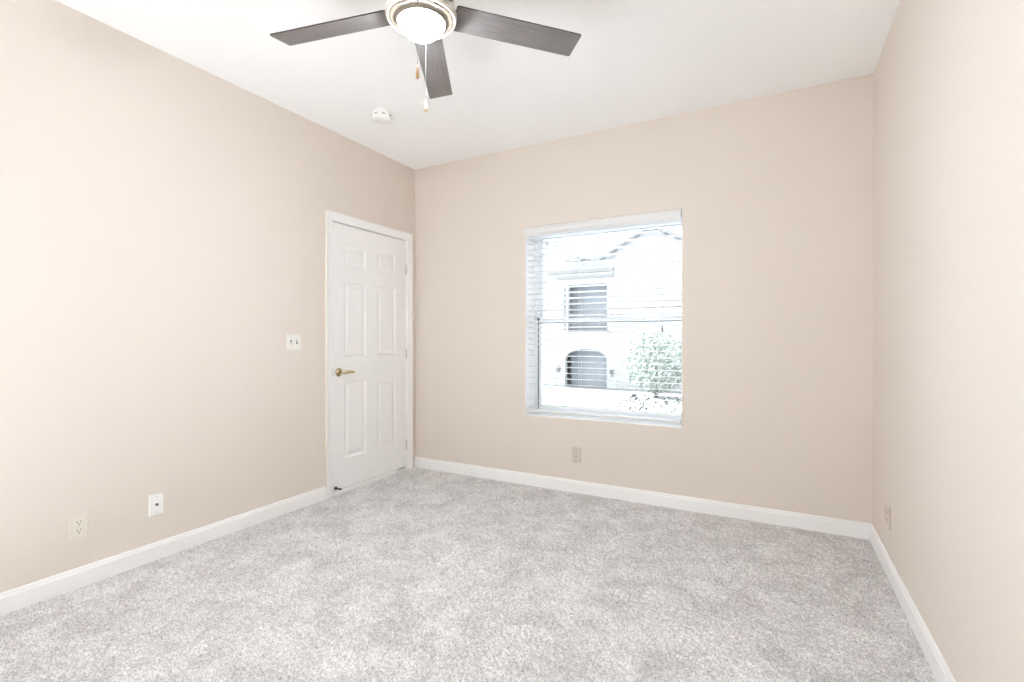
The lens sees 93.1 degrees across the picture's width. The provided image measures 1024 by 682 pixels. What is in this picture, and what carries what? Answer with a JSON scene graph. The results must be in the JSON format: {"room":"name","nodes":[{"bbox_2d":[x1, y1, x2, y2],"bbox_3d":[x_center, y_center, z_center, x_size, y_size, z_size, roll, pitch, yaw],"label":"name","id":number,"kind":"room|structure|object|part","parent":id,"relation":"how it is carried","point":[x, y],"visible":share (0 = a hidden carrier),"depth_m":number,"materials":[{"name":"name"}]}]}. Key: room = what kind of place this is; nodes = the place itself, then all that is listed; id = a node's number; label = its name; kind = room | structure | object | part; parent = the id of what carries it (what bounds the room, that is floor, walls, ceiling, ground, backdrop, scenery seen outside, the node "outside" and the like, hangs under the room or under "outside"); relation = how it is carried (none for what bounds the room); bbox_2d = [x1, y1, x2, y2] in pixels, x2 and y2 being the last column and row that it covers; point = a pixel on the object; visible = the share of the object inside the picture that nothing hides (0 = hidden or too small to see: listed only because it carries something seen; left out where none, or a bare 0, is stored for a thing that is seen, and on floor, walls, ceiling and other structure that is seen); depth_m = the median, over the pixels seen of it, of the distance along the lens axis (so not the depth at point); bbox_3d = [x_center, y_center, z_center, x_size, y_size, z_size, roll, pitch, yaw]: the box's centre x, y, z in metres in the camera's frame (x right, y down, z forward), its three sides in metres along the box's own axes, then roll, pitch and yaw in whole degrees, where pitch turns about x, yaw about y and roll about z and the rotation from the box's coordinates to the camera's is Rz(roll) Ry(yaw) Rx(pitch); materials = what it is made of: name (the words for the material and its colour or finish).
{"room":"empty bedroom","nodes":[
{"label":"empty bedroom","id":0,"kind":"room"},
{"bbox_2d":[0,0,414,592],"bbox_3d":[-2.248,-0.200,2.125,0.140,2.940,5.440,0,0,28],"label":"wall","id":1,"kind":"structure","parent":0,"point":[162,218],"depth_m":2.57,"materials":[{"name":"beige paint"}]},
{"bbox_2d":[69,512,87,540],"bbox_3d":[-2.065,0.885,2.313,0.009,0.115,0.070,0,0,28],"label":"wall outlet","id":2,"kind":"object","parent":1,"relation":"attached to","point":[78,524],"visible":1,"depth_m":2.31,"materials":[{"name":"beige plastic"}]},
{"bbox_2d":[75,528,82,533],"bbox_3d":[-2.063,0.905,2.312,0.003,0.029,0.029,0,0,28],"label":"receptacle","id":3,"kind":"object","parent":2,"relation":"attached to","point":[77,530],"depth_m":2.31,"materials":[{"name":"beige plastic"}]},
{"bbox_2d":[75,520,82,525],"bbox_3d":[-2.063,0.866,2.311,0.003,0.029,0.029,0,0,28],"label":"receptacle","id":4,"kind":"object","parent":2,"relation":"attached to","point":[77,522],"depth_m":2.31,"materials":[{"name":"beige plastic"}]},
{"bbox_2d":[149,492,163,516],"bbox_3d":[-1.904,0.877,2.603,0.017,0.114,0.070,0,0,28],"label":"cable wall plate","id":5,"kind":"object","parent":1,"relation":"attached to","point":[156,501],"visible":1,"depth_m":2.60,"materials":[{"name":"white plastic"}]},
{"bbox_2d":[0,486,325,615],"bbox_3d":[-2.391,1.137,1.705,0.014,0.110,4.276,0,0,28],"label":"baseboard","id":6,"kind":"structure","parent":1,"relation":"attached to","point":[26,595],"depth_m":2.54,"materials":[{"name":"white wood"}]},
{"bbox_2d":[286,334,300,350],"bbox_3d":[-1.499,0.008,3.345,0.022,0.115,0.116,0,0,28],"label":"light switch","id":7,"kind":"object","parent":1,"relation":"attached to","point":[293,341],"visible":1,"depth_m":3.34,"materials":[{"name":"white plastic"}]},
{"bbox_2d":[325,210,412,498],"bbox_3d":[-1.205,0.111,4.042,0.158,2.162,0.971,0,0,28],"label":"door frame","id":8,"kind":"structure","parent":1,"relation":"attached to","point":[330,216],"depth_m":3.67,"materials":[{"name":"white wood"}]},
{"bbox_2d":[332,222,406,490],"bbox_3d":[-1.137,0.117,4.010,0.104,2.030,0.829,0,0,28],"label":"door","id":9,"kind":"structure","parent":1,"relation":"in","point":[369,269],"depth_m":3.97,"materials":[{"name":"white paint"}]},
{"bbox_3d":[-1.261,0.237,3.731,0.057,0.027,0.126,0,0,28],"label":"handle lever","id":10,"kind":"part","parent":9,"relation":"part of","materials":[{"name":"gold metal"}]},
{"bbox_2d":[0,467,936,681],"bbox_3d":[-0.644,1.180,1.345,3.431,0.025,5.300,0,0,28],"label":"floor","id":11,"kind":"structure","parent":0,"point":[416,574],"depth_m":2.19,"materials":[{"name":"grey carpet"}]},
{"bbox_2d":[56,0,900,169],"bbox_3d":[-0.677,-1.626,1.271,3.711,0.120,5.440,0,0,28],"label":"ceiling","id":12,"kind":"structure","parent":0,"point":[632,61],"depth_m":2.72,"materials":[{"name":"white paint"}]},
{"bbox_2d":[371,108,391,123],"bbox_3d":[-0.899,-1.543,3.342,0.137,0.064,0.137,0,0,28],"label":"smoke detector","id":13,"kind":"object","parent":12,"relation":"attached to","point":[379,115],"visible":1,"depth_m":3.30,"materials":[{"name":"white plastic"}]},
{"bbox_2d":[270,0,580,111],"bbox_3d":[-0.377,-1.249,1.848,1.282,0.639,1.260,0,0,28],"label":"ceiling fan","id":14,"kind":"object","parent":12,"relation":"hanging from","point":[425,22],"visible":1,"depth_m":1.97,"materials":[{"name":"grey wood"}]},
{"bbox_3d":[-0.727,-1.272,1.978,0.532,0.006,0.120,0,12,16],"label":"blade","id":15,"kind":"part","parent":14,"relation":"part of","materials":[{"name":"grey wood"}]},
{"bbox_3d":[-0.342,-1.120,1.759,0.008,0.248,0.008,0,0,28],"label":"pull chain","id":16,"kind":"part","parent":14,"relation":"part of","materials":[{"name":"grey metal"}]},
{"bbox_3d":[-0.348,-1.190,1.869,0.179,0.064,0.179,0,0,28],"label":"lamp shade","id":17,"kind":"part","parent":14,"relation":"part of","materials":[{"name":"white glass"}]},
{"bbox_3d":[-0.361,-1.273,2.262,0.120,0.006,0.532,-12,1,-2],"label":"blade","id":18,"kind":"part","parent":14,"relation":"part of","materials":[{"name":"grey wood"}]},
{"bbox_3d":[0.022,-1.272,2.001,0.532,0.006,0.120,0,-12,-20],"label":"blade","id":19,"kind":"part","parent":14,"relation":"part of","materials":[{"name":"grey wood"}]},
{"bbox_2d":[415,73,873,522],"bbox_3d":[0.685,-0.207,3.804,3.711,2.940,0.300,0,0,28],"label":"wall","id":20,"kind":"structure","parent":0,"point":[773,193],"depth_m":3.28,"materials":[{"name":"beige paint"}]},
{"bbox_2d":[572,446,580,461],"bbox_3d":[0.494,0.873,3.736,0.070,0.115,0.009,0,0,28],"label":"wall outlet","id":21,"kind":"object","parent":20,"relation":"attached to","point":[576,451],"visible":1,"depth_m":3.73,"materials":[{"name":"beige plastic"}]},
{"bbox_2d":[534,218,681,422],"bbox_3d":[0.761,-0.159,3.798,1.276,1.509,0.079,0,0,28],"label":"window","id":22,"kind":"structure","parent":20,"relation":"in","point":[538,387],"depth_m":3.96,"materials":[{"name":"white plastic"}]},
{"bbox_2d":[525,209,681,422],"bbox_3d":[0.650,-0.168,3.673,1.207,1.488,0.071,0,0,28],"label":"window blinds","id":23,"kind":"object","parent":22,"relation":"attached to","point":[670,215],"visible":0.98,"depth_m":3.62,"materials":[{"name":"white plastic"}]},
{"bbox_3d":[0.658,0.563,3.683,1.198,0.018,0.048,0,0,28],"label":"rail","id":24,"kind":"part","parent":23,"relation":"part of","materials":[{"name":"white plastic"}]},
{"bbox_3d":[1.050,-0.155,3.468,0.002,1.424,0.053,0,0,28],"label":"ladder cord","id":25,"kind":"part","parent":23,"relation":"part of","materials":[{"name":"white fabric"}]},
{"bbox_3d":[1.062,-0.489,3.425,0.002,0.756,0.008,0,0,28],"label":"lift cord","id":26,"kind":"part","parent":23,"relation":"part of","materials":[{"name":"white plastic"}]},
{"bbox_3d":[0.754,0.190,3.788,1.188,0.749,0.028,0,0,28],"label":"sash","id":27,"kind":"part","parent":22,"relation":"part of","materials":[{"name":"white plastic"}]},
{"bbox_3d":[0.769,-0.510,3.811,1.196,0.732,0.025,0,0,28],"label":"sash","id":28,"kind":"part","parent":22,"relation":"part of","materials":[{"name":"white plastic"}]},
{"bbox_2d":[414,457,871,539],"bbox_3d":[0.611,1.128,3.671,3.431,0.110,0.014,0,0,28],"label":"baseboard","id":29,"kind":"structure","parent":20,"relation":"attached to","point":[828,525],"depth_m":3.41,"materials":[{"name":"white wood"}]},
{"bbox_2d":[872,0,1023,681],"bbox_3d":[0.895,-0.192,0.430,0.140,2.940,5.440,0,0,28],"label":"wall","id":30,"kind":"structure","parent":0,"point":[948,386],"depth_m":1.57,"materials":[{"name":"beige paint"}]},
{"bbox_2d":[884,500,890,530],"bbox_3d":[1.904,0.884,2.464,0.009,0.115,0.118,0,0,28],"label":"wall outlet","id":31,"kind":"object","parent":30,"relation":"attached to","point":[887,509],"visible":1,"depth_m":2.44,"materials":[{"name":"beige plastic"}]},
{"bbox_2d":[869,524,955,681],"bbox_3d":[0.857,1.143,0.528,0.014,0.110,5.286,0,0,28],"label":"baseboard","id":32,"kind":"structure","parent":30,"relation":"attached to","point":[939,667],"depth_m":1.97,"materials":[{"name":"white wood"}]},
{"label":"outside","id":33,"kind":"structure","parent":0,"visible":0},
{"bbox_2d":[543,378,680,412],"bbox_3d":[10.969,2.780,26.505,120.000,0.001,130.000,0,0,28],"label":"ground","id":34,"kind":"structure","parent":33,"point":[612,395],"depth_m":23.98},
{"bbox_2d":[543,228,681,391],"bbox_3d":[6.138,-2.458,31.216,19.000,10.574,6.650,0,0,28],"label":"apartment building","id":35,"kind":"structure","parent":34,"relation":"on","point":[613,384],"depth_m":28.22,"materials":[{"name":"grey paint"}]},
{"bbox_3d":[2.310,-0.331,30.006,0.740,0.450,0.030,0,0,28],"label":"pane","id":36,"kind":"part","parent":35,"relation":"part of","materials":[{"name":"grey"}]},
{"bbox_3d":[2.310,2.289,30.018,0.740,1.090,0.030,0,0,28],"label":"pane","id":37,"kind":"part","parent":35,"relation":"part of","materials":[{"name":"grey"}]},
{"bbox_3d":[4.053,-4.152,28.964,4.100,0.200,0.180,0,0,28],"label":"cornice","id":38,"kind":"part","parent":35,"relation":"part of","materials":[{"name":"grey paint"}]},
{"bbox_3d":[4.274,-3.831,28.881,3.630,0.200,0.120,0,0,28],"label":"cornice","id":39,"kind":"part","parent":35,"relation":"part of","materials":[{"name":"grey paint"}]},
{"bbox_3d":[4.375,-1.901,28.846,2.830,2.900,0.100,0,0,28],"label":"opening trim","id":40,"kind":"part","parent":35,"relation":"part of","materials":[{"name":"grey paint"}]},
{"bbox_3d":[4.588,-1.146,28.939,2.560,1.010,0.060,0,0,28],"label":"balcony railing","id":41,"kind":"part","parent":35,"relation":"part of","materials":[{"name":"white metal"}]},
{"bbox_3d":[5.153,-0.397,30.137,3.100,6.320,0.100,0,0,28],"label":"glass door","id":42,"kind":"part","parent":35,"relation":"part of","materials":[{"name":"grey glass"}]},
{"bbox_2d":[618,392,649,410],"bbox_3d":[2.902,2.029,11.512,0.708,1.640,0.758,0,0,28],"label":"shrub","id":43,"kind":"object","parent":34,"relation":"on","point":[633,395],"visible":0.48,"depth_m":11.51,"materials":[{"name":"brown plant"}]},
{"bbox_2d":[620,331,681,397],"bbox_3d":[7.117,1.137,24.017,3.532,3.317,2.858,0,0,28],"label":"tree","id":44,"kind":"object","parent":34,"relation":"on","point":[669,379],"visible":0.8,"depth_m":23.69,"materials":[{"name":"green plant"}]},
{"bbox_2d":[652,396,680,412],"bbox_3d":[3.849,2.088,11.890,0.736,1.518,0.738,0,0,-29],"label":"shrub","id":45,"kind":"object","parent":34,"relation":"on","point":[678,400],"visible":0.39,"depth_m":11.89,"materials":[{"name":"brown plant"}]},
{"bbox_3d":[-0.606,1.249,1.416,3.711,0.090,5.740,0,0,28],"label":"floor slab","id":46,"kind":"structure","parent":0,"visible":0},
{"bbox_2d":[333,467,405,495],"bbox_3d":[-1.210,1.163,4.050,0.136,0.057,0.827,0,0,28],"label":"threshold","id":47,"kind":"object","parent":46,"relation":"on","point":[396,471],"visible":0.41,"depth_m":3.96,"materials":[{"name":"white wood"}]}
]}

